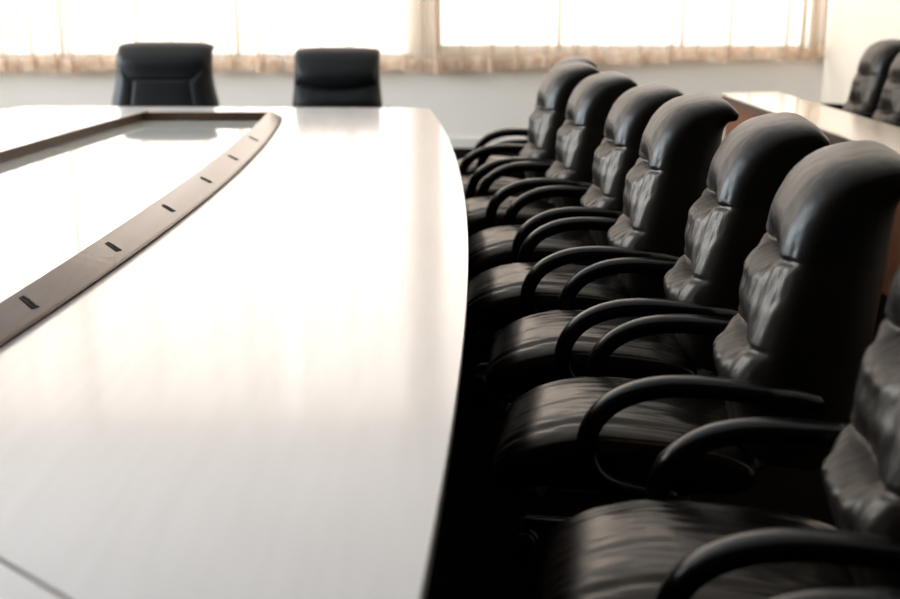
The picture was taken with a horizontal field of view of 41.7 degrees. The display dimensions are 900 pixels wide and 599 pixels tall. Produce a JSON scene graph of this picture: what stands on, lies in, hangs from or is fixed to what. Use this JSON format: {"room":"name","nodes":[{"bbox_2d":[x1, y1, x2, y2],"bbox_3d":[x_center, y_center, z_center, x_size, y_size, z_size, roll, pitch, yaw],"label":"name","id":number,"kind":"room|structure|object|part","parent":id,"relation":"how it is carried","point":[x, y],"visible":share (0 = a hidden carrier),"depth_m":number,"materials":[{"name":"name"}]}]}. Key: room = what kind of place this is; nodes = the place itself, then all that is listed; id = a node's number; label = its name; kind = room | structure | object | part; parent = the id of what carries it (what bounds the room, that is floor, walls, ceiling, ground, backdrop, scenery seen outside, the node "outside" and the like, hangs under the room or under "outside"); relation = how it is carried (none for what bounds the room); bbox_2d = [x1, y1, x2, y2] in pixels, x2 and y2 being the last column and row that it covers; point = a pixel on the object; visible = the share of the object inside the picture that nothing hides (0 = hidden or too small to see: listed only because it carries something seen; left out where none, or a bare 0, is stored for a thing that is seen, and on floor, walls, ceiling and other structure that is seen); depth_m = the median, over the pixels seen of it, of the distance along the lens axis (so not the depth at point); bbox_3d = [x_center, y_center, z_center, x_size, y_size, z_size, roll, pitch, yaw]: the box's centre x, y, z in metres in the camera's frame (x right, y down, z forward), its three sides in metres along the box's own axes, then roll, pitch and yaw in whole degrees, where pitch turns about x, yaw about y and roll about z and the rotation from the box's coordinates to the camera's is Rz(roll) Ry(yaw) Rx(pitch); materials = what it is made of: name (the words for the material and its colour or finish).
{"room":"conference room","nodes":[
{"label":"conference room","id":0,"kind":"room"},
{"bbox_2d":[0,0,827,137],"bbox_3d":[-1.970,-3.815,11.298,11.260,4.700,0.200,0,15,0],"label":"wall","id":1,"kind":"structure","parent":0,"point":[467,104],"depth_m":11.65,"materials":[{"name":"beige paint"}]},
{"bbox_2d":[0,0,19,73],"bbox_3d":[-5.795,-4.016,10.980,3.226,3.787,0.131,0,15,0],"label":"curtain","id":2,"kind":"object","parent":1,"relation":"hanging from","point":[9,50],"visible":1,"depth_m":11.39,"materials":[{"name":"white fabric"}]},
{"bbox_2d":[18,0,279,73],"bbox_3d":[-2.902,-4.018,10.968,2.506,3.777,0.152,0,15,0],"label":"curtain","id":3,"kind":"object","parent":1,"relation":"hanging from","point":[70,36],"visible":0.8,"depth_m":11.39,"materials":[{"name":"white fabric"}]},
{"bbox_2d":[19,53,284,58],"bbox_3d":[-3.830,-4.119,11.237,6.940,3.580,0.060,0,15,0],"label":"window","id":4,"kind":"structure","parent":1,"relation":"in","point":[282,55],"depth_m":11.66,"materials":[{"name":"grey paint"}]},
{"bbox_2d":[283,0,420,72],"bbox_3d":[-0.949,-4.022,10.980,1.336,3.776,0.125,0,15,0],"label":"curtain","id":5,"kind":"object","parent":1,"relation":"hanging from","point":[391,27],"visible":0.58,"depth_m":11.39,"materials":[{"name":"white fabric"}]},
{"bbox_2d":[423,0,605,73],"bbox_3d":[0.623,-4.018,10.973,1.786,3.779,0.142,0,15,0],"label":"curtain","id":6,"kind":"object","parent":1,"relation":"hanging from","point":[468,35],"visible":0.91,"depth_m":11.40,"materials":[{"name":"white fabric"}]},
{"bbox_2d":[448,138,723,147],"bbox_3d":[-1.970,-1.564,11.786,11.260,0.100,0.020,0,15,0],"label":"baseboard","id":7,"kind":"structure","parent":1,"relation":"attached to","point":[455,142],"depth_m":11.77,"materials":[{"name":"white"}]},
{"bbox_2d":[607,0,826,64],"bbox_3d":[2.581,-4.056,10.960,2.116,3.699,0.146,0,15,0],"label":"curtain","id":8,"kind":"object","parent":1,"relation":"hanging from","point":[639,32],"visible":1,"depth_m":11.39,"materials":[{"name":"white fabric"}]},
{"bbox_2d":[425,148,887,598],"bbox_3d":[-1.970,0.338,5.059,11.660,0.100,14.400,0,15,0],"label":"floor","id":9,"kind":"structure","parent":0,"point":[476,555],"depth_m":3.73,"materials":[{"name":"carpet"}]},
{"bbox_2d":[111,42,226,106],"bbox_3d":[-2.235,-1.370,9.036,1.024,1.144,0.956,0,15,0],"label":"office chair","id":10,"kind":"object","parent":9,"relation":"on","point":[148,74],"visible":0.48,"depth_m":9.12,"materials":[{"name":"black leather"}]},
{"bbox_3d":[-2.235,-1.538,9.273,0.880,0.468,0.355,0,15,0],"label":"backrest","id":11,"kind":"part","parent":10,"relation":"part of","materials":[{"name":"black leather"}]},
{"bbox_2d":[0,106,467,598],"bbox_3d":[-1.719,0.022,4.487,3.562,0.805,8.158,0,15,0],"label":"conference table","id":12,"kind":"object","parent":9,"relation":"on","point":[232,339],"visible":1,"depth_m":2.81,"materials":[{"name":"white laminate"}]},
{"bbox_3d":[-1.760,0.536,1.307,3.367,0.045,1.748,0,15,0],"label":"tabletop panel","id":13,"kind":"part","parent":12,"relation":"part of","materials":[{"name":"white laminate"}]},
{"bbox_3d":[-1.731,0.071,3.042,1.258,0.047,1.638,0,15,0],"label":"glass panel","id":14,"kind":"part","parent":12,"relation":"part of","materials":[{"name":"white"}]},
{"bbox_3d":[-2.651,-1.044,7.216,1.127,0.045,2.396,2,15,7],"label":"tabletop panel","id":15,"kind":"part","parent":12,"relation":"part of","materials":[{"name":"white laminate"}]},
{"bbox_3d":[-1.693,-0.448,4.983,1.223,0.047,2.378,0,15,0],"label":"glass panel","id":16,"kind":"part","parent":12,"relation":"part of","materials":[{"name":"white"}]},
{"bbox_3d":[-1.601,-0.930,6.785,1.017,0.047,1.348,0,15,0],"label":"glass panel","id":17,"kind":"part","parent":12,"relation":"part of","materials":[{"name":"white"}]},
{"bbox_3d":[-1.542,-1.164,7.473,0.788,0.056,0.100,0,15,0],"label":"rail","id":18,"kind":"part","parent":12,"relation":"part of","materials":[{"name":"brown metal"}]},
{"bbox_3d":[-1.555,-1.232,7.921,0.970,0.045,0.801,0,15,0],"label":"tabletop panel","id":19,"kind":"part","parent":12,"relation":"part of","materials":[{"name":"white laminate"}]},
{"bbox_3d":[-0.526,-1.040,7.200,1.084,0.045,2.206,0,15,0],"label":"tabletop panel","id":20,"kind":"part","parent":12,"relation":"part of","materials":[{"name":"white laminate"}]},
{"bbox_2d":[281,47,391,107],"bbox_3d":[-0.885,-1.350,9.041,0.874,1.102,0.957,0,15,0],"label":"office chair","id":21,"kind":"object","parent":9,"relation":"on","point":[323,76],"visible":0.38,"depth_m":9.13,"materials":[{"name":"black leather"}]},
{"bbox_3d":[-0.885,-1.496,9.283,0.730,0.381,0.354,0,15,0],"label":"backrest","id":22,"kind":"part","parent":21,"relation":"part of","materials":[{"name":"black leather"}]},
{"bbox_2d":[457,56,596,179],"bbox_3d":[0.408,-0.953,7.469,0.956,1.147,0.620,0,15,-1],"label":"office chair","id":23,"kind":"object","parent":9,"relation":"on","point":[506,132],"visible":0.16,"depth_m":7.33,"materials":[{"name":"black leather"}]},
{"bbox_3d":[0.265,-0.805,7.502,0.670,0.193,0.486,0,15,-1],"label":"seat","id":24,"kind":"part","parent":23,"relation":"part of","materials":[{"name":"black leather"}]},
{"bbox_3d":[0.442,-0.945,7.724,0.592,0.347,0.116,0,15,-1],"label":"armrest","id":25,"kind":"part","parent":23,"relation":"part of","materials":[{"name":"black plastic"}]},
{"bbox_3d":[0.450,-0.816,7.245,0.592,0.347,0.116,0,15,-1],"label":"armrest","id":26,"kind":"part","parent":23,"relation":"part of","materials":[{"name":"black plastic"}]},
{"bbox_2d":[459,61,600,202],"bbox_3d":[0.323,-0.754,6.704,0.956,1.159,0.620,-1,15,-5],"label":"office chair","id":27,"kind":"object","parent":9,"relation":"on","point":[556,88],"visible":0.42,"depth_m":6.47,"materials":[{"name":"black leather"}]},
{"bbox_3d":[0.340,-0.741,6.963,0.592,0.347,0.116,-1,15,-5],"label":"armrest","id":28,"kind":"part","parent":27,"relation":"part of","materials":[{"name":"black plastic"}]},
{"bbox_3d":[0.181,-0.598,6.729,0.670,0.193,0.486,-1,15,-5],"label":"seat","id":29,"kind":"part","parent":27,"relation":"part of","materials":[{"name":"black leather"}]},
{"bbox_3d":[0.383,-0.613,6.485,0.592,0.347,0.116,-1,15,-5],"label":"armrest","id":30,"kind":"part","parent":27,"relation":"part of","materials":[{"name":"black plastic"}]},
{"bbox_3d":[0.585,-0.855,6.697,0.376,0.477,0.486,-1,15,-5],"label":"backrest","id":31,"kind":"part","parent":27,"relation":"part of","materials":[{"name":"black leather"}]},
{"bbox_2d":[465,71,637,237],"bbox_3d":[0.416,-0.568,6.014,0.956,1.156,0.620,-1,15,-3],"label":"office chair","id":32,"kind":"object","parent":9,"relation":"on","point":[589,105],"visible":0.52,"depth_m":5.77,"materials":[{"name":"black leather"}]},
{"bbox_3d":[0.273,-0.415,6.043,0.670,0.193,0.486,-1,15,-3],"label":"seat","id":33,"kind":"part","parent":32,"relation":"part of","materials":[{"name":"black leather"}]},
{"bbox_3d":[0.441,-0.556,6.271,0.592,0.347,0.116,-1,15,-3],"label":"armrest","id":34,"kind":"part","parent":32,"relation":"part of","materials":[{"name":"black plastic"}]},
{"bbox_3d":[0.467,-0.428,5.792,0.592,0.347,0.116,-1,15,-3],"label":"armrest","id":35,"kind":"part","parent":32,"relation":"part of","materials":[{"name":"black plastic"}]},
{"bbox_3d":[0.678,-0.667,5.997,0.376,0.475,0.486,-1,15,-3],"label":"backrest","id":36,"kind":"part","parent":32,"relation":"part of","materials":[{"name":"black leather"}]},
{"bbox_2d":[466,82,684,336],"bbox_3d":[0.513,-0.373,5.273,0.956,1.161,0.620,0,15,-1],"label":"office chair","id":37,"kind":"object","parent":9,"relation":"on","point":[627,120],"visible":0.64,"depth_m":5.07,"materials":[{"name":"black leather"}]},
{"bbox_3d":[0.370,-0.218,5.306,0.670,0.193,0.486,0,15,-1],"label":"seat","id":38,"kind":"part","parent":37,"relation":"part of","materials":[{"name":"black leather"}]},
{"bbox_3d":[0.544,-0.358,5.530,0.592,0.347,0.116,0,15,-1],"label":"armrest","id":39,"kind":"part","parent":37,"relation":"part of","materials":[{"name":"black plastic"}]},
{"bbox_3d":[0.557,-0.230,5.051,0.592,0.347,0.116,0,15,-1],"label":"armrest","id":40,"kind":"part","parent":37,"relation":"part of","materials":[{"name":"black plastic"}]},
{"bbox_3d":[0.775,-0.469,5.250,0.376,0.479,0.486,0,15,-1],"label":"backrest","id":41,"kind":"part","parent":37,"relation":"part of","materials":[{"name":"black leather"}]},
{"bbox_2d":[465,92,738,416],"bbox_3d":[0.535,-0.186,4.524,0.980,1.188,0.620,1,15,2],"label":"office chair","id":42,"kind":"object","parent":9,"relation":"on","point":[679,144],"visible":0.77,"depth_m":4.29,"materials":[{"name":"black leather"}]},
{"bbox_3d":[0.236,0.264,4.706,0.270,0.070,0.060,6,16,20],"label":"leg","id":43,"kind":"part","parent":42,"relation":"part of","materials":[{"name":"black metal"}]},
{"bbox_3d":[0.287,0.313,4.526,0.060,0.070,0.270,12,19,37],"label":"leg","id":44,"kind":"part","parent":42,"relation":"part of","materials":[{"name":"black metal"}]},
{"bbox_3d":[0.380,-0.021,4.570,0.670,0.193,0.486,1,15,2],"label":"seat","id":45,"kind":"part","parent":42,"relation":"part of","materials":[{"name":"black leather"}]},
{"bbox_3d":[0.570,-0.158,4.783,0.592,0.347,0.116,1,15,2],"label":"armrest","id":46,"kind":"part","parent":42,"relation":"part of","materials":[{"name":"black plastic"}]},
{"bbox_3d":[0.552,-0.030,4.304,0.592,0.347,0.116,1,15,2],"label":"armrest","id":47,"kind":"part","parent":42,"relation":"part of","materials":[{"name":"black plastic"}]},
{"bbox_3d":[0.793,-0.273,4.487,0.376,0.503,0.486,2,15,1],"label":"backrest","id":48,"kind":"part","parent":42,"relation":"part of","materials":[{"name":"black leather"}]},
{"bbox_2d":[485,112,829,496],"bbox_3d":[0.625,0.000,3.817,0.999,1.192,0.620,2,15,6],"label":"office chair","id":49,"kind":"object","parent":9,"relation":"on","point":[747,170],"visible":0.73,"depth_m":3.60,"materials":[{"name":"black leather"}]},
{"bbox_3d":[0.462,0.165,3.874,0.670,0.193,0.486,2,15,6],"label":"seat","id":50,"kind":"part","parent":49,"relation":"part of","materials":[{"name":"black leather"}]},
{"bbox_3d":[0.667,0.031,4.075,0.592,0.347,0.116,2,15,6],"label":"armrest","id":51,"kind":"part","parent":49,"relation":"part of","materials":[{"name":"black plastic"}]},
{"bbox_3d":[0.615,0.159,3.598,0.592,0.347,0.116,2,15,6],"label":"armrest","id":52,"kind":"part","parent":49,"relation":"part of","materials":[{"name":"black plastic"}]},
{"bbox_3d":[0.606,0.165,3.859,0.610,0.283,0.470,2,15,6],"label":"seat plate","id":53,"kind":"part","parent":49,"relation":"part of","materials":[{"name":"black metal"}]},
{"bbox_3d":[0.878,-0.081,3.763,0.376,0.510,0.486,5,15,5],"label":"backrest","id":54,"kind":"part","parent":49,"relation":"part of","materials":[{"name":"black leather"}]},
{"bbox_2d":[492,140,899,552],"bbox_3d":[0.626,0.185,3.116,0.993,1.198,0.620,2,15,8],"label":"office chair","id":55,"kind":"object","parent":9,"relation":"on","point":[797,342],"visible":0.87,"depth_m":2.88,"materials":[{"name":"black leather"}]},
{"bbox_3d":[0.330,0.631,3.333,0.270,0.070,0.060,8,17,26],"label":"leg","id":56,"kind":"part","parent":55,"relation":"part of","materials":[{"name":"black metal"}]},
{"bbox_3d":[0.466,0.350,3.181,0.670,0.193,0.486,2,15,8],"label":"seat","id":57,"kind":"part","parent":55,"relation":"part of","materials":[{"name":"black leather"}]},
{"bbox_3d":[0.682,0.219,3.373,0.592,0.347,0.116,2,15,8],"label":"armrest","id":58,"kind":"part","parent":55,"relation":"part of","materials":[{"name":"black plastic"}]},
{"bbox_3d":[0.610,0.352,3.160,0.610,0.283,0.470,2,15,8],"label":"seat plate","id":59,"kind":"part","parent":55,"relation":"part of","materials":[{"name":"black metal"}]},
{"bbox_3d":[0.608,0.346,2.898,0.592,0.347,0.116,2,15,8],"label":"armrest","id":60,"kind":"part","parent":55,"relation":"part of","materials":[{"name":"black plastic"}]},
{"bbox_3d":[0.878,0.107,3.053,0.376,0.513,0.486,5,16,7],"label":"backrest","id":61,"kind":"part","parent":55,"relation":"part of","materials":[{"name":"black leather"}]},
{"bbox_2d":[537,267,899,598],"bbox_3d":[0.658,0.399,2.316,0.962,1.198,0.620,2,15,8],"label":"office chair","id":62,"kind":"object","parent":9,"relation":"on","point":[657,546],"visible":0.96,"depth_m":2.26,"materials":[{"name":"black leather"}]},
{"bbox_3d":[0.513,0.565,2.377,0.670,0.193,0.486,2,15,8],"label":"seat","id":63,"kind":"part","parent":62,"relation":"part of","materials":[{"name":"black leather"}]},
{"bbox_3d":[0.726,0.433,2.570,0.592,0.347,0.116,2,15,8],"label":"armrest","id":64,"kind":"part","parent":62,"relation":"part of","materials":[{"name":"black plastic"}]},
{"bbox_3d":[0.657,0.560,2.095,0.592,0.347,0.116,2,15,8],"label":"armrest","id":65,"kind":"part","parent":62,"relation":"part of","materials":[{"name":"black plastic"}]},
{"bbox_3d":[0.916,0.321,2.253,0.376,0.505,0.486,3,15,8],"label":"backrest","id":66,"kind":"part","parent":62,"relation":"part of","materials":[{"name":"black leather"}]},
{"bbox_2d":[721,92,899,295],"bbox_3d":[2.490,-0.475,6.453,0.479,0.751,6.342,0,15,-2],"label":"desk","id":67,"kind":"object","parent":9,"relation":"on","point":[839,126],"visible":0.32,"depth_m":7.45,"materials":[{"name":"brown wood"}]},
{"bbox_3d":[2.490,-0.802,6.366,0.479,0.048,6.341,0,15,-2],"label":"edge trim","id":68,"kind":"part","parent":67,"relation":"part of","materials":[{"name":"brown"}]},
{"bbox_2d":[770,587,899,598],"bbox_3d":[0.629,0.598,1.586,0.987,1.190,0.620,2,15,6],"label":"office chair","id":69,"kind":"object","parent":9,"relation":"on","point":[834,592],"visible":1,"depth_m":1.83,"materials":[{"name":"black leather"}]},
{"bbox_2d":[818,39,899,112],"bbox_3d":[2.965,-1.399,9.081,0.980,1.178,0.620,0,15,0],"label":"office chair","id":70,"kind":"object","parent":9,"relation":"on","point":[873,69],"visible":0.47,"depth_m":8.85,"materials":[{"name":"black leather"}]},
{"bbox_3d":[2.991,-1.377,9.340,0.592,0.347,0.116,0,15,0],"label":"armrest","id":71,"kind":"part","parent":70,"relation":"part of","materials":[{"name":"black plastic"}]},
{"bbox_3d":[2.991,-1.248,8.860,0.592,0.347,0.116,0,15,0],"label":"armrest","id":72,"kind":"part","parent":70,"relation":"part of","materials":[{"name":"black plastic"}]},
{"bbox_3d":[3.223,-1.491,9.052,0.376,0.496,0.486,2,15,-1],"label":"backrest","id":73,"kind":"part","parent":70,"relation":"part of","materials":[{"name":"black leather"}]},
{"bbox_2d":[848,53,899,122],"bbox_3d":[2.965,-1.226,8.434,0.980,1.178,0.620,0,15,0],"label":"office chair","id":74,"kind":"object","parent":9,"relation":"on","point":[888,110],"visible":0.26,"depth_m":8.36,"materials":[{"name":"black leather"}]},
{"bbox_3d":[2.991,-1.204,8.692,0.592,0.347,0.116,0,15,0],"label":"armrest","id":75,"kind":"part","parent":74,"relation":"part of","materials":[{"name":"black plastic"}]},
{"bbox_3d":[3.223,-1.317,8.405,0.376,0.496,0.486,2,15,-1],"label":"backrest","id":76,"kind":"part","parent":74,"relation":"part of","materials":[{"name":"black leather"}]},
{"bbox_3d":[2.991,-1.075,8.213,0.592,0.347,0.116,0,15,0],"label":"armrest","id":77,"kind":"part","parent":74,"relation":"part of","materials":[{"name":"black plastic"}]},
{"bbox_2d":[883,122,899,126],"bbox_3d":[2.985,-1.053,7.786,0.980,1.178,0.620,0,15,0],"label":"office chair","id":78,"kind":"object","parent":9,"relation":"on","point":[896,124],"visible":0.02,"depth_m":8.01,"materials":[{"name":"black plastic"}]},
{"bbox_2d":[819,0,899,103],"bbox_3d":[3.760,-1.981,4.439,0.200,4.700,14.400,0,15,0],"label":"wall","id":79,"kind":"structure","parent":0,"point":[852,26],"depth_m":10.81,"materials":[{"name":"beige paint"}]}
]}

